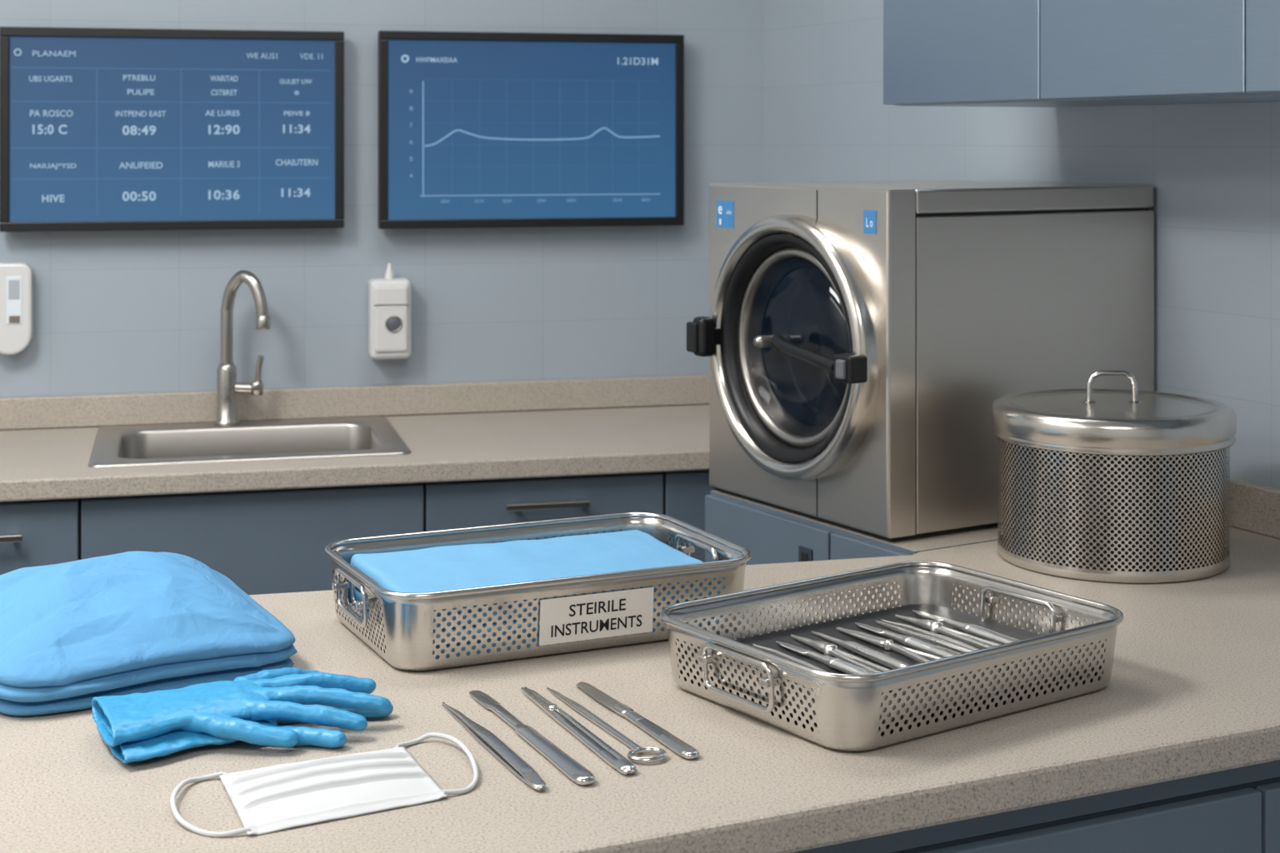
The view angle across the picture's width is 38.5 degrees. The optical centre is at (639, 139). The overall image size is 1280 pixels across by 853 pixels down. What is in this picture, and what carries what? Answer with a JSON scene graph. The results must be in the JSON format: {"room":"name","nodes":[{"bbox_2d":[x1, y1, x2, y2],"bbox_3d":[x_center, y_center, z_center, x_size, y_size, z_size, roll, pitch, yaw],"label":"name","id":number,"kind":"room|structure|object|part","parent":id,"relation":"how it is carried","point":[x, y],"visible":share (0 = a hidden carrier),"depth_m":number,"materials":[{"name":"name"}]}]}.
{"room":"instrument sterilization room","nodes":[
{"label":"instrument sterilization room","id":0,"kind":"room"},
{"bbox_2d":[0,0,762,489],"bbox_3d":[-1.348,0.150,3.518,3.700,2.600,0.120,0,0,-14],"label":"wall","id":1,"kind":"structure","parent":0,"point":[115,312],"depth_m":3.66,"materials":[{"name":"paint"}]},
{"bbox_2d":[0,262,33,354],"bbox_3d":[-1.191,0.319,3.471,0.078,0.172,0.048,0,0,-14],"label":"dispenser","id":2,"kind":"object","parent":1,"relation":"attached to","point":[16,278],"visible":1,"depth_m":3.45,"materials":[{"name":"grey plastic"}]},
{"bbox_2d":[0,26,344,232],"bbox_3d":[-0.897,-0.020,3.543,0.642,0.386,0.050,0,0,-14],"label":"wall monitor","id":3,"kind":"object","parent":1,"relation":"attached to","point":[102,129],"visible":1,"depth_m":3.52,"materials":[{"name":"black plastic"}]},
{"bbox_2d":[0,375,709,429],"bbox_3d":[-1.386,0.520,3.436,3.385,0.060,0.020,0,0,-14],"label":"backsplash","id":4,"kind":"structure","parent":1,"relation":"attached to","point":[176,407],"depth_m":3.63,"materials":[{"name":"stone"}]},
{"bbox_2d":[367,263,411,359],"bbox_3d":[-0.496,0.339,3.633,0.082,0.188,0.072,0,0,-14],"label":"soap dispenser","id":5,"kind":"object","parent":1,"relation":"attached to","point":[389,297],"visible":1,"depth_m":3.60,"materials":[{"name":"grey plastic"}]},
{"bbox_2d":[377,30,684,229],"bbox_3d":[-0.217,-0.020,3.714,0.624,0.392,0.050,0,0,-14],"label":"wall monitor","id":6,"kind":"object","parent":1,"relation":"attached to","point":[476,129],"visible":1,"depth_m":3.69,"materials":[{"name":"black plastic"}]},
{"bbox_2d":[762,0,1279,489],"bbox_3d":[1.473,0.150,1.448,0.100,2.600,5.400,0,0,-26],"label":"wall","id":7,"kind":"structure","parent":0,"point":[1212,170],"depth_m":2.80,"materials":[{"name":"paint"}]},
{"bbox_2d":[883,0,1279,107],"bbox_3d":[0.902,-0.426,2.135,0.332,0.747,1.736,0,0,-26],"label":"upper cabinet","id":8,"kind":"object","parent":7,"relation":"attached to","point":[1016,53],"visible":1,"depth_m":2.44,"materials":[{"name":"laminate"}]},
{"bbox_3d":[0.468,-0.427,2.676,0.018,0.745,0.385,0,0,-26],"label":"door","id":9,"kind":"part","parent":8,"relation":"part of","materials":[{"name":"laminate"}]},
{"bbox_3d":[0.635,-0.427,2.329,0.018,0.745,0.381,0,0,-26],"label":"door","id":10,"kind":"part","parent":8,"relation":"part of","materials":[{"name":"laminate"}]},
{"bbox_3d":[0.802,-0.427,1.982,0.018,0.745,0.384,0,0,-26],"label":"door","id":11,"kind":"part","parent":8,"relation":"part of","materials":[{"name":"laminate"}]},
{"bbox_2d":[1225,477,1279,539],"bbox_3d":[1.026,0.517,2.239,0.020,0.066,1.015,0,0,-26],"label":"trim","id":12,"kind":"structure","parent":7,"relation":"attached to","point":[1254,507],"depth_m":2.56,"materials":[{"name":"stone"}]},
{"bbox_3d":[-0.159,1.500,1.043,4.800,0.100,5.500,0,0,-14],"label":"floor","id":13,"kind":"structure","parent":0,"visible":0},
{"bbox_2d":[0,405,714,594],"bbox_3d":[-1.315,1.000,3.162,3.390,0.900,0.545,0,0,-14],"label":"base cabinet","id":14,"kind":"object","parent":13,"relation":"on","point":[267,527],"depth_m":3.12,"materials":[{"name":"laminate"}]},
{"bbox_3d":[-1.073,0.644,2.946,0.154,0.012,0.008,0,0,-14],"label":"handle","id":15,"kind":"part","parent":14,"relation":"part of","materials":[{"name":"metal"}]},
{"bbox_3d":[-1.200,0.976,2.951,0.566,0.768,0.022,0,0,-14],"label":"door panel","id":16,"kind":"part","parent":14,"relation":"part of","materials":[{"name":"blue laminate"}]},
{"bbox_2d":[214,270,270,425],"bbox_3d":[-0.757,0.397,3.511,0.120,0.297,0.058,0,0,15],"label":"faucet","id":17,"kind":"object","parent":14,"relation":"on","point":[227,387],"visible":1,"depth_m":3.50,"materials":[{"name":"metal"}]},
{"bbox_3d":[-0.762,0.476,3.522,0.040,0.022,0.020,0,0,-5],"label":"lever stem","id":18,"kind":"part","parent":17,"relation":"part of","materials":[{"name":"metal"}]},
{"bbox_3d":[-0.754,0.342,3.501,0.106,0.187,0.024,0,0,23],"label":"spout","id":19,"kind":"part","parent":17,"relation":"part of","materials":[{"name":"metal"}]},
{"bbox_3d":[-0.731,0.440,3.522,0.019,0.052,0.012,0,0,16],"label":"lever","id":20,"kind":"part","parent":17,"relation":"part of","materials":[{"name":"metal"}]},
{"bbox_2d":[87,416,410,467],"bbox_3d":[-0.714,0.622,3.347,0.545,0.153,0.432,0,0,-14],"label":"sink","id":21,"kind":"object","parent":14,"relation":"in","point":[205,442],"visible":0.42,"depth_m":3.46,"materials":[{"name":"metal"}]},
{"bbox_3d":[-0.647,0.976,3.089,0.563,0.768,0.022,0,0,-14],"label":"door panel","id":22,"kind":"part","parent":14,"relation":"part of","materials":[{"name":"blue laminate"}]},
{"bbox_2d":[0,405,709,502],"bbox_3d":[-1.316,0.568,3.165,3.390,0.035,0.540,0,0,-14],"label":"countertop","id":23,"kind":"structure","parent":14,"relation":"on","point":[39,464],"depth_m":3.20,"materials":[{"name":"stone"}]},
{"bbox_3d":[-0.165,0.976,3.211,0.421,0.768,0.022,0,0,-14],"label":"door panel","id":24,"kind":"part","parent":14,"relation":"part of","materials":[{"name":"blue laminate"}]},
{"bbox_3d":[-0.159,0.634,3.176,0.148,0.012,0.008,0,0,-14],"label":"handle","id":25,"kind":"part","parent":14,"relation":"part of","materials":[{"name":"metal"}]},
{"bbox_3d":[0.088,0.976,3.274,0.090,0.768,0.022,0,0,-14],"label":"door panel","id":26,"kind":"part","parent":14,"relation":"part of","materials":[{"name":"blue laminate"}]},
{"bbox_2d":[0,525,1279,852],"bbox_3d":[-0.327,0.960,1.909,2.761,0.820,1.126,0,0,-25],"label":"countertop","id":27,"kind":"structure","parent":13,"relation":"on","point":[1179,751],"depth_m":1.65,"materials":[{"name":"laminate"}]},
{"bbox_2d":[0,551,297,716],"bbox_3d":[-0.550,0.500,1.924,0.320,0.100,0.306,0,0,-33],"label":"drapes","id":28,"kind":"object","parent":27,"relation":"on","point":[73,633],"visible":0.98,"depth_m":1.84,"materials":[{"name":"blue fabric"}]},
{"bbox_2d":[91,667,393,763],"bbox_3d":[-0.361,0.529,1.696,0.269,0.042,0.182,0,0,-34],"label":"gloves","id":29,"kind":"object","parent":27,"relation":"on","point":[250,708],"visible":1,"depth_m":1.67,"materials":[{"name":"blue rubber"}]},
{"bbox_2d":[170,732,478,837],"bbox_3d":[-0.264,0.542,1.555,0.271,0.017,0.148,0,0,-29],"label":"face mask","id":30,"kind":"object","parent":27,"relation":"on","point":[282,797],"visible":1,"depth_m":1.53,"materials":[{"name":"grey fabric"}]},
{"bbox_2d":[442,702,545,790],"bbox_3d":[-0.137,0.544,1.661,0.014,0.010,0.260,0,0,-25],"label":"tweezers","id":31,"kind":"object","parent":27,"relation":"on","point":[486,738],"visible":1,"depth_m":1.62,"materials":[{"name":"metal"}]},
{"bbox_2d":[469,690,595,785],"bbox_3d":[-0.105,0.545,1.689,0.020,0.008,0.291,0,0,-25],"label":"knife","id":32,"kind":"object","parent":27,"relation":"on","point":[574,771],"visible":1,"depth_m":1.65,"materials":[{"name":"metal"}]},
{"bbox_3d":[-0.137,0.546,1.759,0.016,0.006,0.137,0,0,-25],"label":"blade","id":33,"kind":"part","parent":32,"relation":"part of","materials":[{"name":"metal"}]},
{"bbox_3d":[-0.078,0.545,1.631,0.020,0.007,0.163,0,0,-25],"label":"handle","id":34,"kind":"part","parent":32,"relation":"part of","materials":[{"name":"metal"}]},
{"bbox_2d":[325,512,751,670],"bbox_3d":[-0.118,0.506,2.078,0.445,0.085,0.288,0,0,-25],"label":"tray","id":35,"kind":"object","parent":27,"relation":"on","point":[454,599],"visible":0.93,"depth_m":2.00,"materials":[{"name":"metal"}]},
{"bbox_3d":[-0.313,0.495,1.986,0.008,0.047,0.106,0,0,-25],"label":"handle","id":36,"kind":"part","parent":35,"relation":"part of","materials":[{"name":"metal"}]},
{"bbox_3d":[-0.298,0.495,1.993,0.008,0.047,0.106,0,0,-25],"label":"handle","id":37,"kind":"part","parent":35,"relation":"part of","materials":[{"name":"metal"}]},
{"bbox_3d":[0.065,0.495,2.163,0.008,0.047,0.106,0,0,-25],"label":"handle","id":38,"kind":"part","parent":35,"relation":"part of","materials":[{"name":"metal"}]},
{"bbox_2d":[520,687,636,774],"bbox_3d":[-0.062,0.545,1.706,0.016,0.008,0.267,0,0,-24],"label":"forceps","id":39,"kind":"object","parent":27,"relation":"on","point":[604,751],"visible":1,"depth_m":1.68,"materials":[{"name":"metal"}]},
{"bbox_2d":[546,687,666,763],"bbox_3d":[-0.040,0.546,1.723,0.036,0.006,0.244,0,0,-26],"label":"probe","id":40,"kind":"object","parent":27,"relation":"on","point":[636,750],"visible":1,"depth_m":1.67,"materials":[{"name":"metal"}]},
{"bbox_2d":[575,681,699,759],"bbox_3d":[-0.007,0.546,1.736,0.017,0.007,0.251,0,0,-26],"label":"scalpel","id":41,"kind":"object","parent":27,"relation":"on","point":[670,741],"visible":1,"depth_m":1.71,"materials":[{"name":"metal"}]},
{"bbox_3d":[-0.039,0.546,1.802,0.017,0.004,0.106,0,0,-26],"label":"blade","id":42,"kind":"part","parent":41,"relation":"part of","materials":[{"name":"metal"}]},
{"bbox_3d":[0.017,0.546,1.687,0.017,0.007,0.141,0,0,-26],"label":"handle","id":43,"kind":"part","parent":41,"relation":"part of","materials":[{"name":"metal"}]},
{"bbox_2d":[660,561,1124,751],"bbox_3d":[0.252,0.512,1.844,0.409,0.074,0.308,0,0,-36],"label":"tray","id":44,"kind":"object","parent":27,"relation":"on","point":[843,712],"visible":0.94,"depth_m":1.79,"materials":[{"name":"metal"}]},
{"bbox_3d":[0.092,0.507,1.730,0.008,0.047,0.106,0,0,-36],"label":"handle","id":45,"kind":"part","parent":44,"relation":"part of","materials":[{"name":"metal"}]},
{"bbox_3d":[0.105,0.507,1.739,0.008,0.047,0.106,0,0,-36],"label":"handle","id":46,"kind":"part","parent":44,"relation":"part of","materials":[{"name":"metal"}]},
{"bbox_2d":[745,643,827,672],"bbox_3d":[0.155,0.517,1.804,0.019,0.008,0.184,0,0,-28],"label":"instrument","id":47,"kind":"object","parent":44,"relation":"on","point":[776,652],"visible":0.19,"depth_m":1.83,"materials":[{"name":"metal"}]},
{"bbox_2d":[775,640,900,690],"bbox_3d":[0.192,0.517,1.813,0.016,0.008,0.200,0,0,-32],"label":"instrument","id":48,"kind":"object","parent":44,"relation":"on","point":[838,664],"visible":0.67,"depth_m":1.81,"materials":[{"name":"metal"}]},
{"bbox_3d":[0.155,0.518,1.873,0.012,0.005,0.060,0,0,-32],"label":"blade","id":49,"kind":"part","parent":48,"relation":"part of","materials":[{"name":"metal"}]},
{"bbox_3d":[0.216,0.517,1.774,0.016,0.008,0.108,0,0,-32],"label":"handle","id":50,"kind":"part","parent":48,"relation":"part of","materials":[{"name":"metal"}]},
{"bbox_2d":[790,635,889,673],"bbox_3d":[0.205,0.516,1.835,0.019,0.010,0.195,0,0,-28],"label":"instrument","id":51,"kind":"object","parent":44,"relation":"on","point":[828,649],"visible":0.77,"depth_m":1.84,"materials":[{"name":"metal"}]},
{"bbox_2d":[810,630,909,669],"bbox_3d":[0.225,0.517,1.856,0.011,0.009,0.184,0,0,-28],"label":"instrument","id":52,"kind":"object","parent":44,"relation":"on","point":[887,661],"visible":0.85,"depth_m":1.84,"materials":[{"name":"metal"}]},
{"bbox_2d":[835,626,942,663],"bbox_3d":[0.261,0.516,1.867,0.039,0.009,0.192,0,0,-32],"label":"instrument","id":53,"kind":"object","parent":44,"relation":"on","point":[920,657],"visible":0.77,"depth_m":1.87,"materials":[{"name":"metal"}]},
{"bbox_3d":[0.231,0.517,1.911,0.010,0.006,0.084,0,0,-32],"label":"blade","id":54,"kind":"part","parent":53,"relation":"part of","materials":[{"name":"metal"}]},
{"bbox_3d":[0.234,0.517,1.913,0.010,0.006,0.084,0,0,-32],"label":"blade","id":55,"kind":"part","parent":53,"relation":"part of","materials":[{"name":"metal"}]},
{"bbox_2d":[855,622,959,658],"bbox_3d":[0.277,0.517,1.891,0.016,0.008,0.186,0,0,-31],"label":"instrument","id":56,"kind":"object","parent":44,"relation":"on","point":[911,642],"visible":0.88,"depth_m":1.88,"materials":[{"name":"metal"}]},
{"bbox_3d":[0.244,0.518,1.947,0.012,0.005,0.056,0,0,-31],"label":"blade","id":57,"kind":"part","parent":56,"relation":"part of","materials":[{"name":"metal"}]},
{"bbox_3d":[0.299,0.517,1.855,0.016,0.008,0.100,0,0,-31],"label":"handle","id":58,"kind":"part","parent":56,"relation":"part of","materials":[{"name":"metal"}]},
{"bbox_2d":[875,619,1004,665],"bbox_3d":[0.308,0.517,1.895,0.019,0.008,0.199,0,0,-31],"label":"instrument","id":59,"kind":"object","parent":44,"relation":"on","point":[958,647],"visible":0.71,"depth_m":1.90,"materials":[{"name":"metal"}]},
{"bbox_3d":[0.304,0.517,1.893,0.009,0.008,0.199,0,0,-32],"label":"arm","id":60,"kind":"part","parent":59,"relation":"part of","materials":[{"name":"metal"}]},
{"bbox_2d":[895,615,1001,649],"bbox_3d":[0.327,0.516,1.923,0.019,0.010,0.183,0,0,-31],"label":"instrument","id":61,"kind":"object","parent":44,"relation":"on","point":[936,627],"visible":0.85,"depth_m":1.92,"materials":[{"name":"metal"}]},
{"bbox_2d":[912,610,1019,644],"bbox_3d":[0.349,0.517,1.940,0.016,0.008,0.193,0,0,-30],"label":"instrument","id":62,"kind":"object","parent":44,"relation":"on","point":[972,629],"visible":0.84,"depth_m":1.92,"materials":[{"name":"metal"}]},
{"bbox_3d":[0.314,0.518,1.998,0.012,0.005,0.058,0,0,-30],"label":"blade","id":63,"kind":"part","parent":62,"relation":"part of","materials":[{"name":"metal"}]},
{"bbox_3d":[0.371,0.517,1.901,0.016,0.008,0.104,0,0,-30],"label":"handle","id":64,"kind":"part","parent":62,"relation":"part of","materials":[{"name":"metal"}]},
{"bbox_3d":[0.401,0.507,1.951,0.008,0.047,0.106,0,0,-36],"label":"handle","id":65,"kind":"part","parent":44,"relation":"part of","materials":[{"name":"metal"}]},
{"bbox_3d":[0.414,0.507,1.961,0.008,0.047,0.106,0,0,-36],"label":"handle","id":66,"kind":"part","parent":44,"relation":"part of","materials":[{"name":"metal"}]},
{"bbox_2d":[686,180,1154,541],"bbox_3d":[0.411,0.309,2.804,0.584,0.482,0.446,0,0,-31],"label":"autoclave","id":67,"kind":"object","parent":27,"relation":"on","point":[861,340],"visible":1,"depth_m":2.62,"materials":[{"name":"metal"}]},
{"bbox_3d":[0.097,0.300,2.797,0.028,0.060,0.030,0,0,-31],"label":"hinge knob","id":68,"kind":"part","parent":67,"relation":"part of","materials":[{"name":"black plastic"}]},
{"bbox_3d":[0.120,0.301,2.813,0.041,0.026,0.018,0,0,-31],"label":"hinge arm","id":69,"kind":"part","parent":67,"relation":"part of","materials":[{"name":"black plastic"}]},
{"bbox_3d":[0.231,0.302,2.677,0.005,0.264,0.264,0,0,-31],"label":"door glass","id":70,"kind":"part","parent":67,"relation":"part of","materials":[{"name":"blue"}]},
{"bbox_3d":[0.243,0.306,2.703,0.048,0.476,0.446,0,0,-31],"label":"frame","id":71,"kind":"part","parent":67,"relation":"part of","materials":[{"name":"metal"}]},
{"bbox_3d":[0.442,0.546,2.823,0.492,0.008,0.434,0,0,-31],"label":"plate","id":72,"kind":"part","parent":67,"relation":"part of","materials":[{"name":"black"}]},
{"bbox_3d":[0.576,0.325,2.651,0.462,0.438,0.012,0,0,-31],"label":"panel","id":73,"kind":"part","parent":67,"relation":"part of","materials":[{"name":"metal"}]},
{"bbox_3d":[-0.065,0.599,1.450,2.560,0.026,0.017,0,0,-25],"label":"rail","id":74,"kind":"part","parent":27,"relation":"part of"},
{"bbox_3d":[0.333,0.714,1.632,0.555,0.192,0.027,0,0,-25],"label":"drawer","id":75,"kind":"part","parent":27,"relation":"part of","materials":[{"name":"blue laminate"}]},
{"bbox_2d":[991,370,1236,584],"bbox_3d":[0.622,0.427,2.414,0.312,0.246,0.312,0,0,0],"label":"drum","id":76,"kind":"object","parent":27,"relation":"on","point":[1098,485],"visible":1,"depth_m":2.29,"materials":[{"name":"metal"}]},
{"bbox_3d":[0.622,0.325,2.414,0.067,0.044,0.007,0,0,0],"label":"lid handle","id":77,"kind":"part","parent":76,"relation":"part of","materials":[{"name":"metal"}]},
{"bbox_3d":[0.622,0.367,2.414,0.312,0.045,0.312,0,0,0],"label":"lid","id":78,"kind":"part","parent":76,"relation":"part of","materials":[{"name":"metal"}]},
{"bbox_3d":[0.840,0.714,1.870,0.555,0.192,0.027,0,0,-25],"label":"drawer","id":79,"kind":"part","parent":27,"relation":"part of","materials":[{"name":"blue laminate"}]},
{"bbox_2d":[705,490,1002,564],"bbox_3d":[0.445,1.001,2.795,0.512,0.898,0.498,0,0,-31],"label":"base cabinet","id":80,"kind":"object","parent":13,"relation":"on","point":[772,535],"visible":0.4,"depth_m":2.68,"materials":[{"name":"laminate"}]},
{"bbox_3d":[0.189,0.954,2.742,0.012,0.793,0.319,0,0,-31],"label":"panel","id":81,"kind":"part","parent":80,"relation":"part of","materials":[{"name":"blue laminate"}]},
{"bbox_2d":[798,545,812,562],"bbox_3d":[0.239,0.619,2.645,0.003,0.062,0.032,0,0,-31],"label":"handle","id":82,"kind":"object","parent":80,"relation":"attached to","point":[805,552],"depth_m":2.64,"materials":[{"name":"grey metal"}]},
{"bbox_3d":[0.319,0.954,2.528,0.012,0.793,0.172,0,0,-31],"label":"panel","id":83,"kind":"part","parent":80,"relation":"part of","materials":[{"name":"blue laminate"}]}
]}

